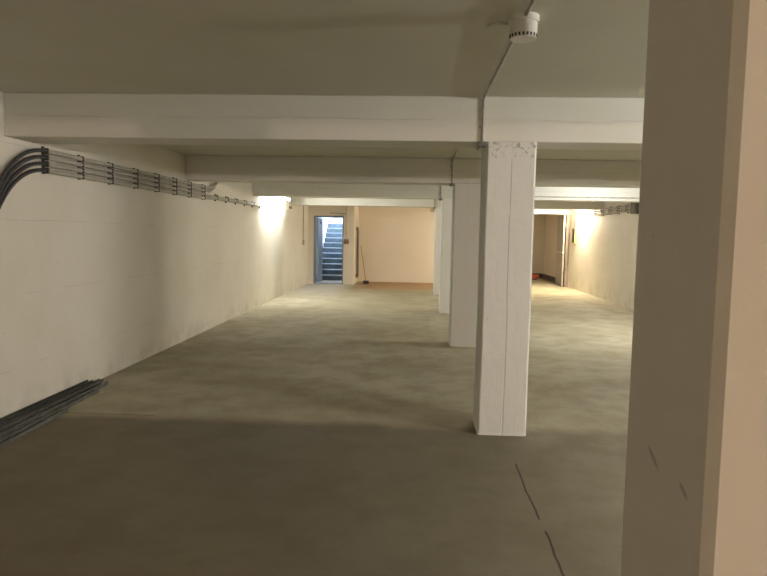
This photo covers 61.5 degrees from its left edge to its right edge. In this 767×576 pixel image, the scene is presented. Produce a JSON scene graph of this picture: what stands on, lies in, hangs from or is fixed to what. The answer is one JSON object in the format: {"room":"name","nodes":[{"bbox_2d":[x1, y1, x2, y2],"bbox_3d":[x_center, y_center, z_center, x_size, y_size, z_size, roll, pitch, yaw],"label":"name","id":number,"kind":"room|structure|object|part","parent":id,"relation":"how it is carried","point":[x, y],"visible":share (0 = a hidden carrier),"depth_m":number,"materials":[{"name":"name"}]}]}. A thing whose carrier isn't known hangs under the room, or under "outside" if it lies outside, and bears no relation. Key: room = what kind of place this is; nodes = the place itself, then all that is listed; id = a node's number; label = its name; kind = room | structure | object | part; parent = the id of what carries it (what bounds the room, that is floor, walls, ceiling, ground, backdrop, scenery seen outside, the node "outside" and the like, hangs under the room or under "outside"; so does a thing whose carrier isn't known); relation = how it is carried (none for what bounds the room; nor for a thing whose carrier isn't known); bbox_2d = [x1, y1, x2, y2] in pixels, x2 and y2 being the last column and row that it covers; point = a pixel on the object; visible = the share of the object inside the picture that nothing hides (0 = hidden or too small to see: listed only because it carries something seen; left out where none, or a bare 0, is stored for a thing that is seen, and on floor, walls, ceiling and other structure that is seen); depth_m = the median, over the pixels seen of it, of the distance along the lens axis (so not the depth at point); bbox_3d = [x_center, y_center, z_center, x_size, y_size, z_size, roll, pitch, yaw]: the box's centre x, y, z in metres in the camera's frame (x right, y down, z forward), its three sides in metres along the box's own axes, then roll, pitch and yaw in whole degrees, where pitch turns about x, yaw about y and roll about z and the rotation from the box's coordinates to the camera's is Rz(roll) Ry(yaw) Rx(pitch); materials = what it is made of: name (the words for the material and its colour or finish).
{"room":"basement","nodes":[
{"label":"basement","id":0,"kind":"room"},
{"bbox_2d":[0,92,307,417],"bbox_3d":[-3.122,-0.391,7.139,0.300,2.670,25.980,1,5,3],"label":"wall","id":1,"kind":"structure","parent":0,"point":[98,280],"depth_m":7.19,"materials":[{"name":"paint"}]},
{"bbox_2d":[41,146,49,173],"bbox_3d":[-2.991,-1.131,5.705,0.062,0.240,0.028,1,5,3],"label":"rail","id":2,"kind":"object","parent":1,"relation":"attached to","point":[42,147],"visible":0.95,"depth_m":5.70,"materials":[{"name":"black metal"}]},
{"bbox_3d":[-3.012,-1.132,5.706,0.020,0.240,0.028,1,5,3],"label":"rail","id":3,"kind":"part","parent":2,"relation":"part of","materials":[{"name":"black metal"}]},
{"bbox_2d":[77,155,84,179],"bbox_3d":[-2.962,-1.182,6.312,0.062,0.240,0.028,1,5,3],"label":"rail","id":4,"kind":"object","parent":1,"relation":"attached to","point":[82,161],"visible":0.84,"depth_m":6.30,"materials":[{"name":"black metal"}]},
{"bbox_2d":[0,168,262,208],"bbox_3d":[-2.862,-0.283,8.826,0.044,2.140,10.153,1,5,3],"label":"conduit","id":5,"kind":"object","parent":4,"relation":"attached to","point":[15,181],"visible":0.98,"depth_m":6.60,"materials":[{"name":"grey plastic"}]},
{"bbox_2d":[0,162,262,205],"bbox_3d":[-2.861,-0.316,8.819,0.044,2.117,10.163,1,5,3],"label":"conduit","id":6,"kind":"object","parent":4,"relation":"attached to","point":[52,165],"visible":0.96,"depth_m":6.58,"materials":[{"name":"grey plastic"}]},
{"bbox_2d":[0,148,216,188],"bbox_3d":[-2.913,-0.479,7.287,0.074,2.518,7.173,1,5,3],"label":"conduit","id":7,"kind":"object","parent":1,"relation":"attached to","point":[12,162],"visible":0.86,"depth_m":6.39,"materials":[{"name":"grey plastic"}]},
{"bbox_2d":[0,155,217,193],"bbox_3d":[-2.915,-0.454,7.254,0.074,2.562,7.083,1,5,3],"label":"conduit","id":8,"kind":"object","parent":1,"relation":"attached to","point":[51,158],"visible":0.82,"depth_m":6.40,"materials":[{"name":"grey plastic"}]},
{"bbox_2d":[107,162,113,184],"bbox_3d":[-2.932,-1.233,6.929,0.062,0.240,0.028,1,5,3],"label":"rail","id":9,"kind":"object","parent":1,"relation":"attached to","point":[112,173],"visible":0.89,"depth_m":6.92,"materials":[{"name":"black metal"}]},
{"bbox_2d":[133,168,138,188],"bbox_3d":[-2.902,-1.286,7.556,0.062,0.240,0.028,1,5,3],"label":"rail","id":10,"kind":"object","parent":1,"relation":"attached to","point":[137,173],"visible":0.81,"depth_m":7.55,"materials":[{"name":"black metal"}]},
{"bbox_2d":[154,173,159,191],"bbox_3d":[-2.872,-1.338,8.183,0.062,0.240,0.028,1,5,3],"label":"rail","id":11,"kind":"object","parent":1,"relation":"attached to","point":[154,173],"visible":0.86,"depth_m":8.18,"materials":[{"name":"black metal"}]},
{"bbox_2d":[269,197,289,200],"bbox_3d":[-2.485,-2.122,15.011,0.175,0.080,2.420,1,5,3],"label":"wall lamp","id":12,"kind":"object","parent":1,"relation":"attached to","point":[277,198],"visible":0.45,"depth_m":15.52,"materials":[{"name":"white plastic"}]},
{"bbox_2d":[302,206,304,244],"bbox_3d":[-2.359,-1.991,19.084,0.058,1.440,0.140,1,5,3],"label":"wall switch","id":13,"kind":"object","parent":1,"relation":"attached to","point":[303,240],"visible":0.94,"depth_m":19.08,"materials":[{"name":"white plastic"}]},
{"bbox_2d":[0,278,633,575],"bbox_3d":[1.592,0.889,10.044,9.504,0.200,32.000,1,5,3],"label":"floor","id":14,"kind":"structure","parent":0,"point":[314,429],"depth_m":4.61,"materials":[{"name":"concrete"}]},
{"bbox_2d":[0,408,67,447],"bbox_3d":[-2.809,1.158,4.551,0.055,0.028,2.200,1,5,1],"label":"channel","id":15,"kind":"object","parent":14,"relation":"on","point":[37,424],"visible":1,"depth_m":5.12,"materials":[{"name":"black plastic"}]},
{"bbox_2d":[0,389,99,439],"bbox_3d":[-2.856,1.097,5.251,0.050,0.030,2.200,1,5,2],"label":"channel","id":16,"kind":"object","parent":14,"relation":"on","point":[92,392],"visible":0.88,"depth_m":5.61,"materials":[{"name":"black plastic"}]},
{"bbox_2d":[0,381,107,434],"bbox_3d":[-2.931,1.087,5.304,0.075,0.040,2.700,1,5,2],"label":"channel","id":17,"kind":"object","parent":14,"relation":"on","point":[100,385],"visible":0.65,"depth_m":5.64,"materials":[{"name":"black plastic"}]},
{"bbox_2d":[0,378,103,430],"bbox_3d":[-2.947,1.062,5.182,0.045,0.030,2.860,1,5,2],"label":"channel","id":18,"kind":"object","parent":17,"relation":"on","point":[30,413],"visible":1,"depth_m":5.61,"materials":[{"name":"black plastic"}]},
{"bbox_2d":[322,223,342,280],"bbox_3d":[-1.513,-1.463,24.443,1.228,1.957,5.600,1,5,3],"label":"staircase","id":19,"kind":"structure","parent":14,"relation":"on","point":[332,251],"depth_m":22.83,"materials":[{"name":"concrete"}]},
{"bbox_2d":[361,248,368,283],"bbox_3d":[-0.677,-0.767,20.887,0.180,1.196,1.111,0,5,-14],"label":"broom","id":20,"kind":"object","parent":14,"relation":"on","point":[365,281],"visible":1,"depth_m":20.56,"materials":[{"name":"brown wood"}]},
{"bbox_2d":[433,207,440,294],"bbox_3d":[1.556,-0.992,17.327,0.394,2.325,0.401,1,5,3],"label":"concrete column","id":21,"kind":"structure","parent":14,"relation":"on","point":[437,239],"depth_m":17.14,"materials":[{"name":"paint"}]},
{"bbox_2d":[438,199,451,313],"bbox_3d":[1.361,-0.651,13.239,0.394,2.325,0.402,1,5,3],"label":"concrete column","id":22,"kind":"structure","parent":14,"relation":"on","point":[446,204],"depth_m":13.05,"materials":[{"name":"paint"}]},
{"bbox_2d":[448,183,480,346],"bbox_3d":[1.177,-0.329,9.373,0.394,2.325,0.400,1,5,3],"label":"concrete column","id":23,"kind":"structure","parent":14,"relation":"on","point":[465,197],"depth_m":9.18,"materials":[{"name":"paint"}]},
{"bbox_2d":[473,142,536,435],"bbox_3d":[0.981,0.012,5.285,0.394,2.325,0.402,1,5,3],"label":"concrete column","id":24,"kind":"structure","parent":14,"relation":"on","point":[508,169],"depth_m":5.09,"materials":[{"name":"paint"}]},
{"bbox_2d":[532,274,538,278],"bbox_3d":[5.714,-0.443,24.654,0.430,0.150,0.300,1,5,3],"label":"box","id":25,"kind":"object","parent":14,"relation":"on","point":[534,276],"visible":0.56,"depth_m":24.51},
{"bbox_2d":[620,0,766,575],"bbox_3d":[0.794,0.336,1.398,0.391,2.325,0.463,1,5,3],"label":"concrete column","id":26,"kind":"structure","parent":14,"relation":"on","point":[695,494],"depth_m":1.23,"materials":[{"name":"paint"}]},
{"bbox_3d":[-3.031,1.089,5.259,0.085,0.040,2.800,1,5,3],"label":"channel","id":27,"kind":"object","parent":14,"relation":"on","visible":0},
{"bbox_2d":[0,380,92,423],"bbox_3d":[-3.045,1.066,5.107,0.066,0.030,2.900,1,5,3],"label":"channel","id":28,"kind":"object","parent":27,"relation":"on","point":[59,394],"visible":0.83,"depth_m":5.68,"materials":[{"name":"black plastic"}]},
{"bbox_2d":[0,0,648,160],"bbox_3d":[1.643,-1.970,9.803,9.504,0.200,32.000,1,5,3],"label":"ceiling","id":29,"kind":"structure","parent":0,"point":[582,48],"depth_m":3.81,"materials":[{"name":"paint"}]},
{"bbox_2d":[4,93,643,149],"bbox_3d":[1.090,-1.317,5.170,8.254,0.345,0.396,1,5,3],"label":"concrete beam","id":30,"kind":"structure","parent":29,"relation":"attached to","point":[576,123],"depth_m":5.06,"materials":[{"name":"paint"}]},
{"bbox_2d":[185,155,640,187],"bbox_3d":[1.286,-1.657,9.257,8.254,0.345,0.396,1,5,3],"label":"concrete beam","id":31,"kind":"structure","parent":29,"relation":"attached to","point":[198,168],"depth_m":9.13,"materials":[{"name":"paint"}]},
{"bbox_2d":[253,183,639,202],"bbox_3d":[1.470,-1.980,13.124,8.254,0.345,0.396,1,5,3],"label":"concrete beam","id":32,"kind":"structure","parent":29,"relation":"attached to","point":[307,190],"depth_m":12.99,"materials":[{"name":"paint"}]},
{"bbox_2d":[535,196,638,198],"bbox_3d":[3.614,-1.811,12.835,3.898,0.024,0.024,1,5,3],"label":"conduit","id":33,"kind":"object","parent":32,"relation":"attached to","point":[535,196],"visible":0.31,"depth_m":12.80,"materials":[{"name":"grey metal"}]},
{"bbox_2d":[291,197,604,209],"bbox_3d":[1.666,-2.320,17.212,8.254,0.345,0.396,1,5,3],"label":"concrete beam","id":34,"kind":"structure","parent":29,"relation":"attached to","point":[298,201],"depth_m":17.08,"materials":[{"name":"paint"}]},
{"bbox_2d":[433,0,535,208],"bbox_3d":[1.028,-1.743,10.429,0.065,0.380,17.650,1,5,3],"label":"conduit","id":35,"kind":"object","parent":29,"relation":"attached to","point":[482,143],"visible":0.73,"depth_m":4.96,"materials":[{"name":"grey metal"}]},
{"bbox_2d":[488,22,509,31],"bbox_3d":[0.596,-1.335,3.296,0.124,0.012,0.124,1,5,3],"label":"cover plate","id":36,"kind":"object","parent":29,"relation":"attached to","point":[496,26],"visible":0.79,"depth_m":3.28,"materials":[{"name":"paint"}]},
{"bbox_2d":[508,11,538,42],"bbox_3d":[0.685,-1.273,3.156,0.148,0.109,0.148,1,5,3],"label":"smoke detector","id":37,"kind":"object","parent":29,"relation":"attached to","point":[523,29],"visible":1,"depth_m":3.10,"materials":[{"name":"white plastic"}]},
{"bbox_2d":[316,217,342,267],"bbox_3d":[-1.542,-2.730,23.746,1.580,4.600,7.220,1,5,3],"label":"wall","id":38,"kind":"structure","parent":0,"point":[326,221],"depth_m":24.04,"materials":[{"name":"white paint"}]},
{"bbox_2d":[308,206,358,284],"bbox_3d":[-1.749,-1.512,20.743,1.744,2.670,1.420,1,5,3],"label":"wall","id":39,"kind":"structure","parent":0,"point":[349,250],"depth_m":20.03,"materials":[{"name":"paint"}]},
{"bbox_2d":[313,216,343,283],"bbox_3d":[-1.687,-1.219,20.548,0.930,2.120,1.129,1,5,3],"label":"door","id":40,"kind":"structure","parent":39,"relation":"in","point":[318,222],"depth_m":20.24,"materials":[{"name":"grey metal"}]},
{"bbox_2d":[331,206,349,243],"bbox_3d":[-1.353,-2.062,19.910,0.620,1.400,0.110,1,5,3],"label":"box","id":41,"kind":"object","parent":39,"relation":"attached to","point":[346,239],"visible":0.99,"depth_m":19.92,"materials":[{"name":"white plastic"}]},
{"bbox_2d":[355,227,358,277],"bbox_3d":[-0.843,-1.147,20.765,0.080,1.630,0.250,1,5,3],"label":"steel rail","id":42,"kind":"object","parent":39,"relation":"attached to","point":[357,228],"visible":1,"depth_m":20.67,"materials":[{"name":"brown metal"}]},
{"bbox_3d":[-0.828,-1.131,20.766,0.050,1.500,0.250,1,5,3],"label":"rail","id":43,"kind":"part","parent":42,"relation":"part of","materials":[{"name":"grey metal"}]},
{"bbox_2d":[358,207,434,282],"bbox_3d":[0.639,-1.528,21.441,3.360,2.670,0.200,1,5,3],"label":"wall","id":44,"kind":"structure","parent":0,"point":[396,243],"depth_m":21.35,"materials":[{"name":"paint"}]},
{"bbox_2d":[532,214,565,276],"bbox_3d":[4.511,-1.616,23.308,5.000,2.670,4.100,1,5,3],"label":"wall","id":45,"kind":"structure","parent":0,"point":[545,225],"depth_m":24.84,"materials":[{"name":"paint"}]},
{"bbox_2d":[532,273,555,281],"bbox_3d":[4.262,-0.366,23.374,3.750,0.160,3.800,1,5,3],"label":"baseboard","id":46,"kind":"structure","parent":45,"relation":"attached to","point":[544,276],"depth_m":24.34,"materials":[{"name":"black"}]},
{"bbox_2d":[534,209,569,214],"bbox_3d":[4.146,-2.585,20.884,3.650,0.345,0.400,1,5,3],"label":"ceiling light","id":47,"kind":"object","parent":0,"point":[536,211],"depth_m":20.64,"materials":[{"name":"paint"}]},
{"bbox_2d":[563,202,638,309],"bbox_3d":[5.457,-0.268,7.503,0.300,2.670,27.500,1,5,3],"label":"wall","id":48,"kind":"structure","parent":0,"point":[602,259],"depth_m":16.66,"materials":[{"name":"paint"}]},
{"bbox_2d":[555,214,569,286],"bbox_3d":[5.862,-1.255,21.360,0.207,2.325,1.519,1,5,3],"label":"door","id":49,"kind":"structure","parent":48,"relation":"in","point":[562,237],"depth_m":20.71,"materials":[{"name":"grey metal"}]},
{"bbox_2d":[572,221,576,242],"bbox_3d":[5.871,-1.726,19.818,0.068,0.683,0.300,1,5,3],"label":"box","id":50,"kind":"object","parent":48,"relation":"attached to","point":[574,230],"visible":1,"depth_m":19.71,"materials":[{"name":"plastic"}]},
{"bbox_3d":[5.844,-1.615,19.829,0.018,0.440,0.280,1,5,3],"label":"lid","id":51,"kind":"part","parent":50,"relation":"part of","materials":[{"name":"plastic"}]},
{"bbox_2d":[579,213,584,219],"bbox_3d":[5.788,-2.085,18.838,0.160,0.220,0.220,1,5,3],"label":"wall lamp","id":52,"kind":"object","parent":48,"relation":"attached to","point":[581,216],"visible":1,"depth_m":18.78,"materials":[{"name":"white plastic"}]},
{"bbox_2d":[593,207,629,213],"bbox_3d":[5.697,-1.928,16.058,0.048,0.076,3.370,1,5,3],"label":"conduit","id":53,"kind":"object","parent":48,"relation":"attached to","point":[627,207],"visible":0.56,"depth_m":15.95,"materials":[{"name":"grey metal"}]},
{"bbox_2d":[595,210,629,215],"bbox_3d":[5.690,-1.858,15.938,0.048,0.076,3.120,1,5,3],"label":"conduit","id":54,"kind":"object","parent":48,"relation":"attached to","point":[623,211],"visible":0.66,"depth_m":15.93,"materials":[{"name":"grey metal"}]},
{"bbox_2d":[630,203,638,213],"bbox_3d":[5.571,-1.789,14.202,0.155,0.300,0.400,1,5,3],"label":"electrical box","id":55,"kind":"object","parent":48,"relation":"attached to","point":[634,207],"visible":0.44,"depth_m":14.10,"materials":[{"name":"grey metal"}]},
{"bbox_3d":[5.681,-1.894,15.594,0.068,0.220,0.030,1,5,3],"label":"rail","id":56,"kind":"object","parent":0,"visible":0},
{"bbox_2d":[590,204,629,211],"bbox_3d":[5.704,-1.998,16.177,0.048,0.076,3.620,1,5,3],"label":"conduit","id":57,"kind":"object","parent":56,"relation":"attached to","point":[629,204],"visible":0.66,"depth_m":15.97,"materials":[{"name":"grey metal"}]}
]}

